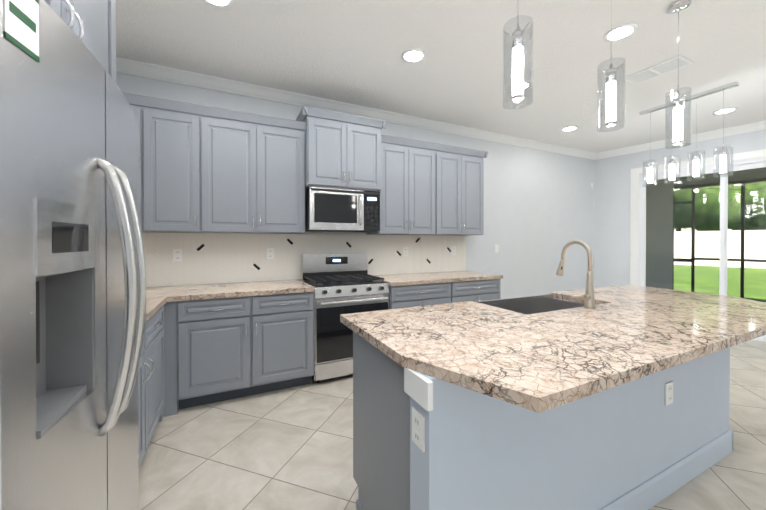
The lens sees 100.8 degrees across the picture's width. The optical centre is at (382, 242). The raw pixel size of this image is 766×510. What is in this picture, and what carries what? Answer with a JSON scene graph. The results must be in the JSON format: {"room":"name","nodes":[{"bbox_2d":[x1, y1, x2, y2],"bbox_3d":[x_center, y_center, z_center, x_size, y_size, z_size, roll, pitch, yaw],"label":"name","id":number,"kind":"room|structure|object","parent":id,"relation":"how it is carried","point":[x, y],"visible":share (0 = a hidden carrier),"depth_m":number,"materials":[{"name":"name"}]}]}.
{"room":"kitchen","nodes":[
{"label":"kitchen","id":0,"kind":"room"},
{"bbox_2d":[116,72,594,300],"bbox_3d":[0.701,-0.144,4.323,7.600,2.900,0.150,0,0,-26],"label":"wall","id":1,"kind":"structure","parent":0,"point":[538,210],"depth_m":4.92,"materials":[{"name":"paint"}]},
{"bbox_2d":[122,92,157,232],"bbox_3d":[-2.192,-0.639,2.640,0.501,1.090,0.348,0,0,-26],"label":"upper cabinet","id":2,"kind":"object","parent":1,"relation":"attached to","point":[142,107],"depth_m":2.58,"materials":[{"name":"paint"}]},
{"bbox_2d":[154,98,209,232],"bbox_3d":[-1.841,-0.640,2.810,0.540,1.090,0.348,0,0,-26],"label":"upper cabinet","id":3,"kind":"object","parent":1,"relation":"attached to","point":[204,169],"depth_m":2.68,"materials":[{"name":"paint"}]},
{"bbox_2d":[210,107,305,233],"bbox_3d":[-1.278,-0.642,3.082,0.970,1.090,0.348,0,0,-26],"label":"upper cabinet","id":4,"kind":"object","parent":1,"relation":"attached to","point":[258,162],"depth_m":2.94,"materials":[{"name":"paint"}]},
{"bbox_2d":[142,233,465,286],"bbox_3d":[-0.254,0.153,2.723,4.064,0.493,1.899,0,0,-26],"label":"backsplash","id":5,"kind":"structure","parent":1,"relation":"attached to","point":[212,258],"depth_m":3.32,"materials":[{"name":"tile"}]},
{"bbox_2d":[173,249,181,261],"bbox_3d":[-1.914,0.114,2.955,0.072,0.115,0.008,0,0,-26],"label":"electrical outlet","id":6,"kind":"object","parent":5,"relation":"attached to","point":[177,254],"visible":1,"depth_m":2.95,"materials":[{"name":"white plastic"}]},
{"bbox_2d":[267,248,273,258],"bbox_3d":[-1.176,0.112,3.313,0.072,0.115,0.008,0,0,-26],"label":"electrical outlet","id":7,"kind":"object","parent":5,"relation":"attached to","point":[270,253],"visible":1,"depth_m":3.31,"materials":[{"name":"white plastic"}]},
{"bbox_2d":[403,247,407,255],"bbox_3d":[0.291,0.107,4.024,0.072,0.115,0.008,0,0,-26],"label":"electrical outlet","id":8,"kind":"object","parent":5,"relation":"attached to","point":[405,251],"visible":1,"depth_m":4.02,"materials":[{"name":"white plastic"}]},
{"bbox_2d":[452,246,455,254],"bbox_3d":[0.975,0.105,4.355,0.072,0.115,0.008,0,0,-26],"label":"electrical outlet","id":9,"kind":"object","parent":5,"relation":"attached to","point":[453,250],"visible":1,"depth_m":4.35,"materials":[{"name":"white plastic"}]},
{"bbox_2d":[298,106,385,191],"bbox_3d":[-0.463,-0.933,3.428,0.800,0.752,0.433,0,0,-26],"label":"upper cabinet","id":10,"kind":"object","parent":1,"relation":"attached to","point":[344,151],"depth_m":3.22,"materials":[{"name":"paint"}]},
{"bbox_2d":[305,187,379,232],"bbox_3d":[-0.452,-0.336,3.409,0.756,0.430,0.461,0,0,-26],"label":"microwave","id":11,"kind":"object","parent":10,"relation":"attached to","point":[339,210],"visible":1,"depth_m":3.23,"materials":[{"name":"silver metal"}]},
{"bbox_2d":[116,57,595,159],"bbox_3d":[0.689,-1.546,4.176,7.040,0.095,0.088,0,0,-26],"label":"crown molding","id":12,"kind":"structure","parent":1,"relation":"attached to","point":[149,70],"depth_m":3.46,"materials":[{"name":"white wood"}]},
{"bbox_2d":[367,136,441,234],"bbox_3d":[0.250,-0.646,3.822,0.825,1.090,0.348,0,0,-26],"label":"upper cabinet","id":13,"kind":"object","parent":1,"relation":"attached to","point":[411,203],"depth_m":3.67,"materials":[{"name":"paint"}]},
{"bbox_2d":[442,144,485,235],"bbox_3d":[0.877,-0.648,4.127,0.830,1.090,0.348,0,0,-26],"label":"upper cabinet","id":14,"kind":"object","parent":1,"relation":"attached to","point":[462,168],"depth_m":3.99,"materials":[{"name":"paint"}]},
{"bbox_2d":[116,0,765,152],"bbox_3d":[2.850,-1.605,1.334,8.872,0.060,7.542,0,0,-26],"label":"ceiling","id":15,"kind":"structure","parent":0,"point":[349,51],"depth_m":2.66,"materials":[{"name":"white paint"}]},
{"bbox_2d":[203,0,233,8],"bbox_3d":[-1.068,-1.573,2.024,0.210,0.011,0.210,0,0,-26],"label":"recessed light","id":16,"kind":"object","parent":15,"relation":"in","point":[223,4],"visible":1,"depth_m":2.08,"materials":[{"name":"white plastic"}]},
{"bbox_2d":[401,48,425,62],"bbox_3d":[0.260,-1.577,2.678,0.210,0.011,0.210,0,0,-26],"label":"recessed light","id":17,"kind":"object","parent":15,"relation":"in","point":[414,55],"visible":1,"depth_m":2.67,"materials":[{"name":"white plastic"}]},
{"bbox_2d":[502,15,532,108],"bbox_3d":[0.621,-1.108,1.452,0.128,0.934,0.135,0,0,-26],"label":"pendant light","id":18,"kind":"object","parent":15,"relation":"hanging from","point":[516,51],"visible":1,"depth_m":1.44,"materials":[{"name":"clear glass"}]},
{"bbox_2d":[509,81,531,90],"bbox_3d":[1.384,-1.581,3.200,0.210,0.011,0.210,0,0,-26],"label":"recessed light","id":19,"kind":"object","parent":15,"relation":"in","point":[524,88],"depth_m":3.18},
{"bbox_2d":[561,126,577,131],"bbox_3d":[2.598,-1.589,4.411,0.210,0.011,0.210,0,0,-26],"label":"recessed light","id":20,"kind":"object","parent":15,"relation":"in","point":[568,128],"visible":0.94,"depth_m":4.40,"materials":[{"name":"white plastic"}]},
{"bbox_2d":[597,0,624,131],"bbox_3d":[1.278,-1.110,1.770,0.128,0.934,0.135,0,0,-26],"label":"pendant light","id":21,"kind":"object","parent":15,"relation":"hanging from","point":[611,92],"visible":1,"depth_m":1.76,"materials":[{"name":"clear glass"}]},
{"bbox_2d":[603,23,637,41],"bbox_3d":[1.781,-1.576,2.381,0.210,0.011,0.210,0,0,-26],"label":"recessed light","id":22,"kind":"object","parent":15,"relation":"in","point":[620,32],"visible":1,"depth_m":2.37,"materials":[{"name":"white plastic"}]},
{"bbox_2d":[643,157,657,186],"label":"linear pendant light","id":23,"kind":"object","parent":15,"relation":"hanging from","point":[650,176],"depth_m":3.76,"materials":[{"name":"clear glass"}]},
{"bbox_2d":[639,102,672,142],"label":"linear pendant light","id":24,"kind":"object","parent":15,"relation":"hanging from","point":[660,107],"depth_m":3.74,"materials":[{"name":"silver metal"}]},
{"bbox_2d":[623,55,693,84],"bbox_3d":[2.508,-1.576,2.911,0.250,0.017,0.440,0,0,-26],"label":"ceiling vent","id":25,"kind":"object","parent":15,"relation":"in","point":[656,70],"visible":1,"depth_m":2.88,"materials":[{"name":"paint"}]},
{"bbox_2d":[664,153,680,183],"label":"linear pendant light","id":26,"kind":"object","parent":15,"relation":"hanging from","point":[671,161],"depth_m":3.58,"materials":[{"name":"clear glass"}]},
{"bbox_2d":[665,0,691,148],"bbox_3d":[1.962,-1.112,2.102,0.128,0.934,0.135,0,0,-26],"label":"pendant light","id":27,"kind":"object","parent":15,"relation":"hanging from","point":[677,6],"visible":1,"depth_m":2.09,"materials":[{"name":"clear glass"}]},
{"bbox_2d":[687,148,705,180],"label":"linear pendant light","id":28,"kind":"object","parent":15,"relation":"hanging from","point":[696,163],"depth_m":3.39,"materials":[{"name":"clear glass"}]},
{"bbox_2d":[683,81,738,132],"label":"linear pendant light","id":29,"kind":"object","parent":15,"relation":"hanging from","point":[734,84],"depth_m":3.26,"materials":[{"name":"silver metal"}]},
{"bbox_2d":[713,143,732,177],"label":"linear pendant light","id":30,"kind":"object","parent":15,"relation":"hanging from","point":[723,158],"depth_m":3.20,"materials":[{"name":"clear glass"}]},
{"bbox_2d":[712,107,737,114],"bbox_3d":[4.111,-1.585,3.810,0.210,0.011,0.210,0,0,-26],"label":"recessed light","id":31,"kind":"object","parent":15,"relation":"in","point":[726,110],"visible":0.96,"depth_m":3.79,"materials":[{"name":"white plastic"}]},
{"bbox_2d":[139,340,765,509],"bbox_3d":[2.815,1.355,1.326,8.784,0.060,7.525,0,0,-26],"label":"floor","id":32,"kind":"structure","parent":0,"point":[291,448],"depth_m":1.97,"materials":[{"name":"tile"}]},
{"bbox_2d":[0,0,145,509],"bbox_3d":[-1.069,0.426,0.749,0.851,1.805,0.915,0,0,-26],"label":"fridge","id":33,"kind":"object","parent":32,"relation":"on","point":[72,291],"visible":1,"depth_m":0.67,"materials":[{"name":"metal"}]},
{"bbox_2d":[138,351,149,467],"bbox_3d":[-1.526,0.887,1.427,0.639,0.876,0.667,0,0,-26],"label":"base cabinet","id":34,"kind":"object","parent":32,"relation":"on","point":[144,364],"depth_m":1.77,"materials":[{"name":"paint"}]},
{"bbox_2d":[150,351,165,439],"bbox_3d":[-1.758,0.883,1.907,0.639,0.876,0.667,0,0,-26],"label":"base cabinet","id":35,"kind":"object","parent":32,"relation":"on","point":[157,359],"depth_m":2.13,"materials":[{"name":"paint"}]},
{"bbox_2d":[166,347,173,415],"bbox_3d":[-2.041,0.880,2.491,0.639,0.876,0.765,0,0,-26],"label":"base cabinet","id":36,"kind":"object","parent":32,"relation":"on","point":[169,354],"depth_m":2.42,"materials":[{"name":"paint"}]},
{"bbox_2d":[174,339,261,414],"bbox_3d":[-1.449,0.878,2.840,0.593,0.876,0.653,0,0,-26],"label":"base cabinet","id":37,"kind":"object","parent":32,"relation":"on","point":[203,344],"depth_m":2.55,"materials":[{"name":"paint"}]},
{"bbox_2d":[142,279,314,350],"bbox_3d":[-1.286,0.423,2.224,1.769,0.040,1.898,0,0,-26],"label":"countertop","id":38,"kind":"structure","parent":37,"relation":"on","point":[186,315],"depth_m":2.59,"materials":[{"name":"beige stone"}]},
{"bbox_2d":[262,331,313,392],"bbox_3d":[-1.034,0.876,3.041,0.597,0.876,0.653,0,0,-26],"label":"base cabinet","id":39,"kind":"object","parent":32,"relation":"on","point":[287,360],"depth_m":2.79,"materials":[{"name":"paint"}]},
{"bbox_2d":[301,253,388,382],"bbox_3d":[-0.401,0.717,3.311,0.756,1.190,0.695,0,0,-26],"label":"range","id":40,"kind":"object","parent":32,"relation":"on","point":[344,283],"visible":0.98,"depth_m":3.04,"materials":[{"name":"silver metal"}]},
{"bbox_2d":[388,279,457,308],"bbox_3d":[0.311,0.872,3.692,0.832,0.876,0.653,0,0,-26],"label":"base cabinet","id":41,"kind":"object","parent":32,"relation":"on","point":[401,295],"depth_m":3.38,"materials":[{"name":"paint"}]},
{"bbox_2d":[373,271,501,282],"bbox_3d":[0.629,0.413,3.838,1.545,0.040,0.663,0,0,-26],"label":"countertop","id":42,"kind":"structure","parent":41,"relation":"on","point":[433,277],"depth_m":3.73,"materials":[{"name":"beige stone"}]},
{"bbox_2d":[458,279,500,301],"bbox_3d":[0.939,0.870,3.996,0.832,0.876,0.653,0,0,-26],"label":"base cabinet","id":43,"kind":"object","parent":32,"relation":"on","point":[475,290],"depth_m":3.72,"materials":[{"name":"paint"}]},
{"bbox_2d":[344,324,737,509],"bbox_3d":[1.012,0.876,1.845,2.314,0.890,0.777,0,0,-26],"label":"kitchen island","id":44,"kind":"object","parent":32,"relation":"on","point":[621,448],"depth_m":1.36,"materials":[{"name":"paint"}]},
{"bbox_2d":[412,407,424,452],"bbox_3d":[0.117,0.626,1.067,0.008,0.115,0.072,0,0,-26],"label":"electrical outlet","id":45,"kind":"object","parent":44,"relation":"attached to","point":[418,428],"visible":1,"depth_m":1.06,"materials":[{"name":"white plastic"}]},
{"bbox_2d":[340,284,765,431],"bbox_3d":[1.253,0.411,1.844,2.770,0.040,1.110,0,0,-26],"label":"island countertop","id":46,"kind":"structure","parent":44,"relation":"on","point":[501,367],"depth_m":1.28,"materials":[{"name":"beige stone"}]},
{"bbox_2d":[484,292,599,311],"bbox_3d":[1.054,0.537,2.106,0.794,0.285,0.427,0,0,-26],"label":"sink","id":47,"kind":"object","parent":46,"relation":"in","point":[526,303],"depth_m":2.34,"materials":[{"name":"grey metal"}]},
{"bbox_2d":[556,240,595,307],"bbox_3d":[1.159,0.186,1.978,0.181,0.406,0.247,0,0,-26],"label":"faucet","id":48,"kind":"object","parent":46,"relation":"on","point":[588,297],"visible":1,"depth_m":1.91,"materials":[{"name":"silver metal"}]},
{"bbox_2d":[665,381,672,405],"bbox_3d":[1.510,0.792,1.671,0.072,0.115,0.008,0,0,-26],"label":"electrical outlet","id":49,"kind":"object","parent":44,"relation":"attached to","point":[668,393],"visible":1,"depth_m":1.66,"materials":[{"name":"white plastic"}]},
{"bbox_2d":[594,129,765,287],"bbox_3d":[6.102,-0.135,2.896,0.150,2.900,7.700,0,0,-37],"label":"wall","id":50,"kind":"structure","parent":0,"point":[612,188],"depth_m":5.44,"materials":[{"name":"paint"}]},
{"bbox_2d":[596,120,765,159],"bbox_3d":[6.028,-1.537,2.829,1.566,0.095,6.960,0,0,-26],"label":"crown molding","id":51,"kind":"structure","parent":50,"relation":"attached to","point":[761,125],"depth_m":4.66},
{"bbox_2d":[630,149,765,341],"bbox_3d":[5.154,0.037,4.135,0.166,2.540,3.100,0,0,-37],"label":"door frame","id":52,"kind":"structure","parent":50,"relation":"attached to","point":[753,164],"depth_m":4.75,"materials":[{"name":"white metal"}]},
{"label":"outside","id":53,"kind":"structure","parent":0,"visible":0},
{"bbox_2d":[674,265,765,301],"bbox_3d":[30.831,1.266,19.952,59.841,0.060,90.000,0,0,-37],"label":"lawn","id":54,"kind":"structure","parent":53,"point":[715,276],"depth_m":10.94,"materials":[{"name":"green plant"}]},
{"bbox_2d":[674,229,765,268],"bbox_3d":[21.356,0.294,12.473,0.130,1.980,90.465,0,0,-37],"label":"fence","id":55,"kind":"object","parent":54,"relation":"on","point":[752,241],"depth_m":16.95,"materials":[{"name":"plastic"}]},
{"bbox_2d":[674,182,765,230],"bbox_3d":[21.293,-2.591,19.821,6.941,7.656,7.132,0,0,-26],"label":"tree","id":56,"kind":"object","parent":54,"relation":"on","point":[732,213],"depth_m":18.42,"materials":[{"name":"green plant"}]},
{"bbox_3d":[7.125,1.327,5.123,6.609,0.046,13.560,0,0,-26],"label":"patio","id":57,"kind":"object","parent":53,"visible":0},
{"bbox_2d":[646,179,672,288],"bbox_3d":[5.219,-0.016,6.430,2.690,2.623,0.500,0,0,-37],"label":"wall","id":58,"kind":"structure","parent":57,"relation":"on","point":[655,248],"depth_m":6.38,"materials":[{"name":"paint"}]},
{"bbox_2d":[673,178,765,297],"bbox_3d":[8.713,-0.003,4.390,2.688,2.624,7.413,0,0,-26],"label":"screen frame","id":59,"kind":"object","parent":57,"relation":"on","point":[693,187],"depth_m":7.15,"materials":[{"name":"black metal"}]},
{"bbox_2d":[666,167,765,186],"bbox_3d":[7.792,-1.391,3.729,3.540,0.160,8.000,0,0,-37],"label":"roof","id":60,"kind":"structure","parent":59,"relation":"on","point":[751,173],"depth_m":6.42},
{"bbox_2d":[695,187,755,194],"bbox_3d":[7.739,-1.034,5.573,0.060,0.324,3.260,0,0,-37],"label":"string","id":61,"kind":"object","parent":59,"relation":"hanging from","point":[753,192],"depth_m":6.39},
{"bbox_3d":[-0.660,-0.114,-0.484,0.840,2.900,7.315,0,0,-26],"label":"wall","id":62,"kind":"structure","parent":0,"visible":0},
{"bbox_2d":[44,0,115,82],"bbox_3d":[-1.148,-0.827,0.712,0.705,0.690,1.030,0,0,-26],"label":"upper cabinet","id":63,"kind":"object","parent":62,"relation":"attached to","point":[91,24],"visible":0.25,"depth_m":1.07,"materials":[{"name":"paint"}]}
]}

